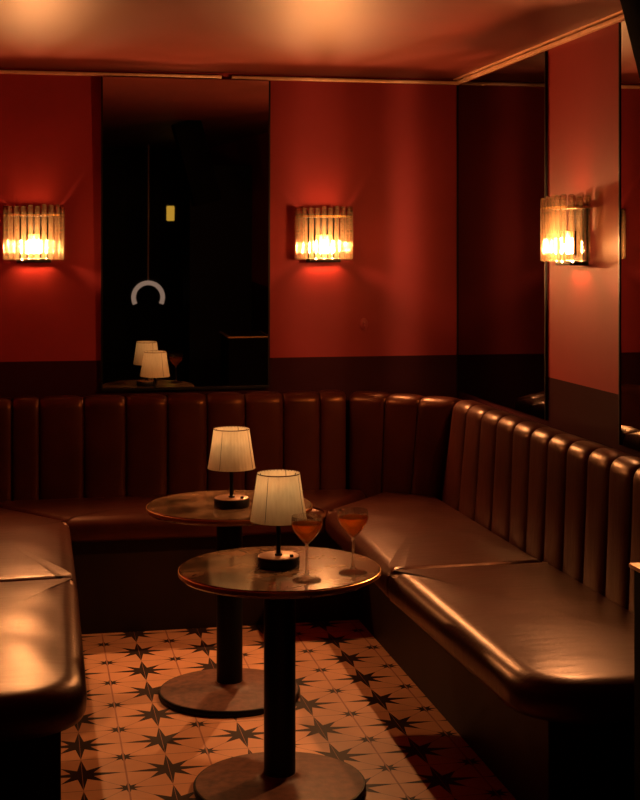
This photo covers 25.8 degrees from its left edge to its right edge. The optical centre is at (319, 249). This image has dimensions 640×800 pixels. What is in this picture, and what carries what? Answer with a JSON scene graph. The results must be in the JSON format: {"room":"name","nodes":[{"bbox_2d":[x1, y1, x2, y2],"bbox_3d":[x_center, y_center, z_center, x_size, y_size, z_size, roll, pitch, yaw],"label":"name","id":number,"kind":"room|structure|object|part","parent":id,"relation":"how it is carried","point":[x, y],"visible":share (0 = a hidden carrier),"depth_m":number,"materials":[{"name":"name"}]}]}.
{"room":"cocktail bar lounge","nodes":[
{"label":"cocktail bar lounge","id":0,"kind":"room"},
{"bbox_2d":[0,68,457,488],"bbox_3d":[-0.678,0.351,6.965,3.050,2.697,0.120,0,0,-12],"label":"wall","id":1,"kind":"structure","parent":0,"point":[382,156],"depth_m":7.03,"materials":[{"name":"red paint"}]},
{"bbox_2d":[8,213,59,262],"bbox_3d":[-1.367,-0.078,6.691,0.290,0.278,0.141,0,0,-12],"label":"wall sconce","id":2,"kind":"object","parent":1,"relation":"attached to","point":[33,229],"visible":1,"depth_m":6.74,"materials":[{"name":"black metal"}]},
{"bbox_2d":[17,259,50,262],"bbox_3d":[-1.372,0.051,6.716,0.160,0.020,0.066,0,0,-12],"label":"tray","id":3,"kind":"object","parent":2,"relation":"on","point":[18,260],"depth_m":6.68,"materials":[{"name":"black metal"}]},
{"bbox_3d":[-1.371,-0.017,6.711,0.032,0.064,0.032,0,0,-12],"label":"bulb","id":4,"kind":"part","parent":2,"relation":"part of","materials":[{"name":"white glass"}]},
{"bbox_2d":[31,253,36,258],"bbox_3d":[-1.371,0.028,6.711,0.028,0.026,0.028,0,0,-12],"label":"bulb socket","id":5,"kind":"object","parent":2,"relation":"attached to","point":[33,255],"depth_m":6.70,"materials":[{"name":"gold metal"}]},
{"bbox_2d":[0,70,221,78],"bbox_3d":[-1.264,-0.855,6.773,1.585,0.016,0.022,0,0,-12],"label":"trim","id":6,"kind":"structure","parent":1,"relation":"attached to","point":[1,71],"depth_m":6.81,"materials":[{"name":"red paint"}]},
{"bbox_2d":[101,76,270,391],"bbox_3d":[-0.655,-0.077,6.878,0.832,1.528,0.023,0,1,-12],"label":"wall mirror","id":7,"kind":"object","parent":1,"relation":"attached to","point":[185,163],"visible":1,"depth_m":6.88,"materials":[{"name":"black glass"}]},
{"bbox_2d":[298,214,347,261],"bbox_3d":[0.024,-0.078,6.974,0.290,0.278,0.141,0,0,-12],"label":"wall sconce","id":8,"kind":"object","parent":1,"relation":"attached to","point":[321,229],"visible":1,"depth_m":7.02,"materials":[{"name":"black metal"}]},
{"bbox_3d":[0.025,-0.163,6.972,0.234,0.002,0.072,0,0,-12],"label":"plate","id":9,"kind":"part","parent":8,"relation":"part of","materials":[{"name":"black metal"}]},
{"bbox_2d":[307,258,340,261],"bbox_3d":[0.019,0.051,7.000,0.160,0.020,0.066,0,0,-12],"label":"tray","id":10,"kind":"object","parent":8,"relation":"on","point":[308,259],"depth_m":6.97,"materials":[{"name":"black metal"}]},
{"bbox_3d":[0.020,-0.017,6.995,0.032,0.064,0.032,0,0,-12],"label":"bulb","id":11,"kind":"part","parent":8,"relation":"part of","materials":[{"name":"white glass"}]},
{"bbox_2d":[321,253,326,257],"bbox_3d":[0.020,0.028,6.995,0.028,0.026,0.028,0,0,-12],"label":"bulb socket","id":12,"kind":"object","parent":8,"relation":"attached to","point":[323,255],"depth_m":6.98,"materials":[{"name":"gold metal"}]},
{"bbox_2d":[231,76,458,84],"bbox_3d":[0.137,-0.855,7.058,1.175,0.016,0.022,0,0,-12],"label":"trim","id":13,"kind":"structure","parent":1,"relation":"attached to","point":[232,77],"depth_m":7.04,"materials":[{"name":"red paint"}]},
{"bbox_2d":[360,318,367,329],"bbox_3d":[0.220,0.375,7.079,0.035,0.064,0.036,0,0,26],"label":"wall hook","id":14,"kind":"object","parent":1,"relation":"attached to","point":[363,322],"visible":1,"depth_m":7.08,"materials":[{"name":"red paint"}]},
{"bbox_2d":[61,620,515,799],"bbox_3d":[-0.095,1.698,4.298,1.381,0.004,4.060,0,0,-12],"label":"floor tiles","id":15,"kind":"structure","parent":0,"point":[356,706],"depth_m":5.00,"materials":[{"name":"tile"}]},
{"bbox_2d":[146,490,312,717],"bbox_3d":[-0.345,1.332,5.338,0.633,0.727,0.633,0,0,-12],"label":"pedestal table","id":16,"kind":"object","parent":15,"relation":"on","point":[230,690],"visible":0.77,"depth_m":5.29,"materials":[{"name":"stone"}]},
{"bbox_2d":[208,426,254,508],"bbox_3d":[-0.334,0.820,5.285,0.180,0.294,0.180,0,0,-12],"label":"table lamp","id":17,"kind":"object","parent":16,"relation":"on","point":[231,451],"visible":1,"depth_m":5.22,"materials":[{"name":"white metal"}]},
{"bbox_3d":[-0.334,0.675,5.285,0.136,0.004,0.136,0,0,41],"label":"shade trim","id":18,"kind":"part","parent":17,"relation":"part of","materials":[{"name":"beige fabric"}]},
{"bbox_3d":[-0.334,0.835,5.285,0.024,0.196,0.024,0,0,-12],"label":"stem","id":19,"kind":"part","parent":17,"relation":"part of","materials":[{"name":"black metal"}]},
{"bbox_3d":[-0.334,0.749,5.285,0.180,0.149,0.180,0,0,-12],"label":"lamp shade","id":20,"kind":"part","parent":17,"relation":"part of","materials":[{"name":"beige fabric"}]},
{"bbox_2d":[178,546,380,799],"bbox_3d":[-0.127,1.347,4.408,0.638,0.698,0.638,0,0,-12],"label":"pedestal table","id":21,"kind":"object","parent":15,"relation":"on","point":[279,772],"visible":0.98,"depth_m":4.36,"materials":[{"name":"stone"}]},
{"bbox_2d":[250,469,305,570],"bbox_3d":[-0.131,0.850,4.418,0.180,0.294,0.180,0,0,-12],"label":"table lamp","id":22,"kind":"object","parent":21,"relation":"on","point":[278,494],"visible":0.94,"depth_m":4.36,"materials":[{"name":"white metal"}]},
{"bbox_3d":[-0.131,0.778,4.418,0.180,0.149,0.180,0,0,-12],"label":"lamp shade","id":23,"kind":"part","parent":22,"relation":"part of","materials":[{"name":"beige fabric"}]},
{"bbox_3d":[-0.131,0.865,4.418,0.024,0.196,0.024,0,0,-12],"label":"stem","id":24,"kind":"part","parent":22,"relation":"part of","materials":[{"name":"black metal"}]},
{"bbox_3d":[-0.131,0.705,4.418,0.136,0.004,0.136,0,0,26],"label":"shade trim","id":25,"kind":"part","parent":22,"relation":"part of","materials":[{"name":"beige fabric"}]},
{"bbox_3d":[-0.132,0.778,4.420,0.131,0.147,0.135,0,0,-20],"label":"shade frame","id":26,"kind":"part","parent":22,"relation":"part of","materials":[{"name":"beige fabric"}]},
{"bbox_2d":[291,513,322,583],"bbox_3d":[-0.039,0.900,4.228,0.095,0.194,0.095,0,0,-12],"label":"cocktail glass","id":27,"kind":"object","parent":21,"relation":"on","point":[306,526],"visible":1,"depth_m":4.20,"materials":[{"name":"clear glass"}]},
{"bbox_3d":[-0.039,0.943,4.228,0.089,0.108,0.089,0,0,-12],"label":"stem","id":28,"kind":"part","parent":27,"relation":"part of","materials":[{"name":"clear glass"}]},
{"bbox_2d":[291,513,322,543],"bbox_3d":[-0.039,0.846,4.228,0.095,0.085,0.095,0,0,-12],"label":"bowl","id":29,"kind":"object","parent":27,"relation":"on","point":[306,526],"depth_m":4.20,"materials":[{"name":"clear glass"}]},
{"bbox_2d":[338,507,367,575],"bbox_3d":[0.102,0.900,4.326,0.095,0.194,0.095,0,0,-12],"label":"cocktail glass","id":30,"kind":"object","parent":21,"relation":"on","point":[352,520],"visible":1,"depth_m":4.30,"materials":[{"name":"clear glass"}]},
{"bbox_3d":[0.102,0.943,4.326,0.089,0.108,0.089,0,0,-12],"label":"stem","id":31,"kind":"part","parent":30,"relation":"part of","materials":[{"name":"clear glass"}]},
{"bbox_2d":[338,507,367,537],"bbox_3d":[0.102,0.846,4.326,0.095,0.085,0.095,0,0,-12],"label":"bowl","id":32,"kind":"object","parent":30,"relation":"on","point":[352,520],"depth_m":4.30,"materials":[{"name":"clear glass"}]},
{"bbox_2d":[0,0,621,78],"bbox_3d":[0.341,-0.937,1.957,2.810,0.120,10.100,0,0,-12],"label":"ceiling","id":33,"kind":"structure","parent":0,"point":[435,39],"depth_m":5.64,"materials":[{"name":"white paint"}]},
{"bbox_2d":[620,0,639,77],"bbox_3d":[0.744,-0.550,2.819,0.383,0.701,0.212,0,0,-12],"label":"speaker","id":34,"kind":"object","parent":33,"relation":"hanging from","point":[631,8],"visible":1,"depth_m":2.87},
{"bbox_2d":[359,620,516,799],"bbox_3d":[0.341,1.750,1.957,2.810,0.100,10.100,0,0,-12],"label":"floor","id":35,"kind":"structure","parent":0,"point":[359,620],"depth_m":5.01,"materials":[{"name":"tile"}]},
{"bbox_2d":[0,390,639,799],"bbox_3d":[-0.326,1.197,5.238,2.800,1.004,3.395,0,0,-12],"label":"banquette","id":36,"kind":"object","parent":35,"relation":"on","point":[504,544],"visible":0.92,"depth_m":5.54,"materials":[{"name":"brown leather"}]},
{"bbox_2d":[0,508,76,585],"bbox_3d":[-1.318,1.221,5.697,0.610,0.127,1.549,0,0,-12],"label":"seat cushion","id":37,"kind":"object","parent":36,"relation":"on","point":[36,544],"depth_m":5.56,"materials":[{"name":"brown leather"}]},
{"bbox_2d":[0,578,86,741],"bbox_3d":[-1.034,1.219,4.278,0.620,0.131,1.391,0,0,-12],"label":"seat cushion","id":38,"kind":"object","parent":36,"relation":"on","point":[43,690],"depth_m":3.99,"materials":[{"name":"brown leather"}]},
{"bbox_2d":[0,489,365,542],"bbox_3d":[-0.630,1.221,6.477,1.816,0.127,0.535,0,0,-12],"label":"seat cushion","id":39,"kind":"object","parent":36,"relation":"on","point":[91,515],"depth_m":6.30,"materials":[{"name":"brown leather"}]},
{"bbox_2d":[325,492,538,597],"bbox_3d":[0.389,1.221,5.996,0.625,0.127,1.625,0,0,-12],"label":"seat cushion","id":40,"kind":"object","parent":36,"relation":"on","point":[403,530],"depth_m":5.75,"materials":[{"name":"brown leather"}]},
{"bbox_2d":[388,561,633,723],"bbox_3d":[0.714,1.219,4.498,0.664,0.131,1.468,0,0,-12],"label":"seat cushion","id":41,"kind":"object","parent":36,"relation":"on","point":[551,640],"depth_m":4.31,"materials":[{"name":"brown leather"}]},
{"bbox_2d":[629,563,639,799],"bbox_3d":[0.983,1.240,3.308,0.335,0.919,0.470,0,0,-12],"label":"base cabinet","id":42,"kind":"object","parent":35,"relation":"on","point":[636,566],"visible":1,"depth_m":3.48,"materials":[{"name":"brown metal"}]},
{"bbox_2d":[458,20,639,456],"bbox_3d":[1.777,0.351,2.250,0.120,2.697,10.100,0,0,-12],"label":"wall","id":43,"kind":"structure","parent":0,"point":[582,71],"depth_m":5.54,"materials":[{"name":"red paint"}]},
{"bbox_2d":[457,51,547,419],"bbox_3d":[0.833,-0.060,6.555,0.011,1.561,1.273,0,0,-12],"label":"wall mirror","id":44,"kind":"object","parent":43,"relation":"attached to","point":[502,114],"visible":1,"depth_m":6.44,"materials":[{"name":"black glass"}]},
{"bbox_2d":[453,10,624,83],"bbox_3d":[1.091,-0.855,5.262,0.022,0.016,3.877,0,0,-12],"label":"trim","id":45,"kind":"structure","parent":43,"relation":"attached to","point":[620,18],"depth_m":5.88,"materials":[{"name":"gold metal"}]},
{"bbox_2d":[548,204,590,265],"bbox_3d":[0.969,-0.078,5.560,0.141,0.278,0.290,0,0,-12],"label":"wall sconce","id":46,"kind":"object","parent":43,"relation":"attached to","point":[576,239],"visible":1,"depth_m":5.54,"materials":[{"name":"black metal"}]},
{"bbox_3d":[0.967,-0.163,5.560,0.072,0.002,0.234,0,0,-12],"label":"plate","id":47,"kind":"part","parent":46,"relation":"part of","materials":[{"name":"gold metal"}]},
{"bbox_3d":[0.990,-0.017,5.564,0.032,0.064,0.032,0,0,-12],"label":"bulb","id":48,"kind":"part","parent":46,"relation":"part of","materials":[{"name":"white glass"}]},
{"bbox_2d":[566,254,572,259],"bbox_3d":[0.990,0.028,5.564,0.028,0.026,0.028,0,0,-12],"label":"bulb socket","id":49,"kind":"object","parent":46,"relation":"attached to","point":[568,256],"depth_m":5.55,"materials":[{"name":"gold metal"}]},
{"bbox_2d":[555,260,584,265],"bbox_3d":[0.995,0.051,5.565,0.066,0.020,0.160,0,0,-12],"label":"tray","id":50,"kind":"object","parent":46,"relation":"on","point":[557,262],"depth_m":5.49,"materials":[{"name":"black metal"}]},
{"bbox_2d":[618,21,639,450],"bbox_3d":[1.288,-0.060,4.270,0.011,1.561,1.863,0,0,-11],"label":"wall mirror","id":51,"kind":"object","parent":43,"relation":"attached to","point":[628,76],"visible":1,"depth_m":5.10,"materials":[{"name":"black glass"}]}
]}

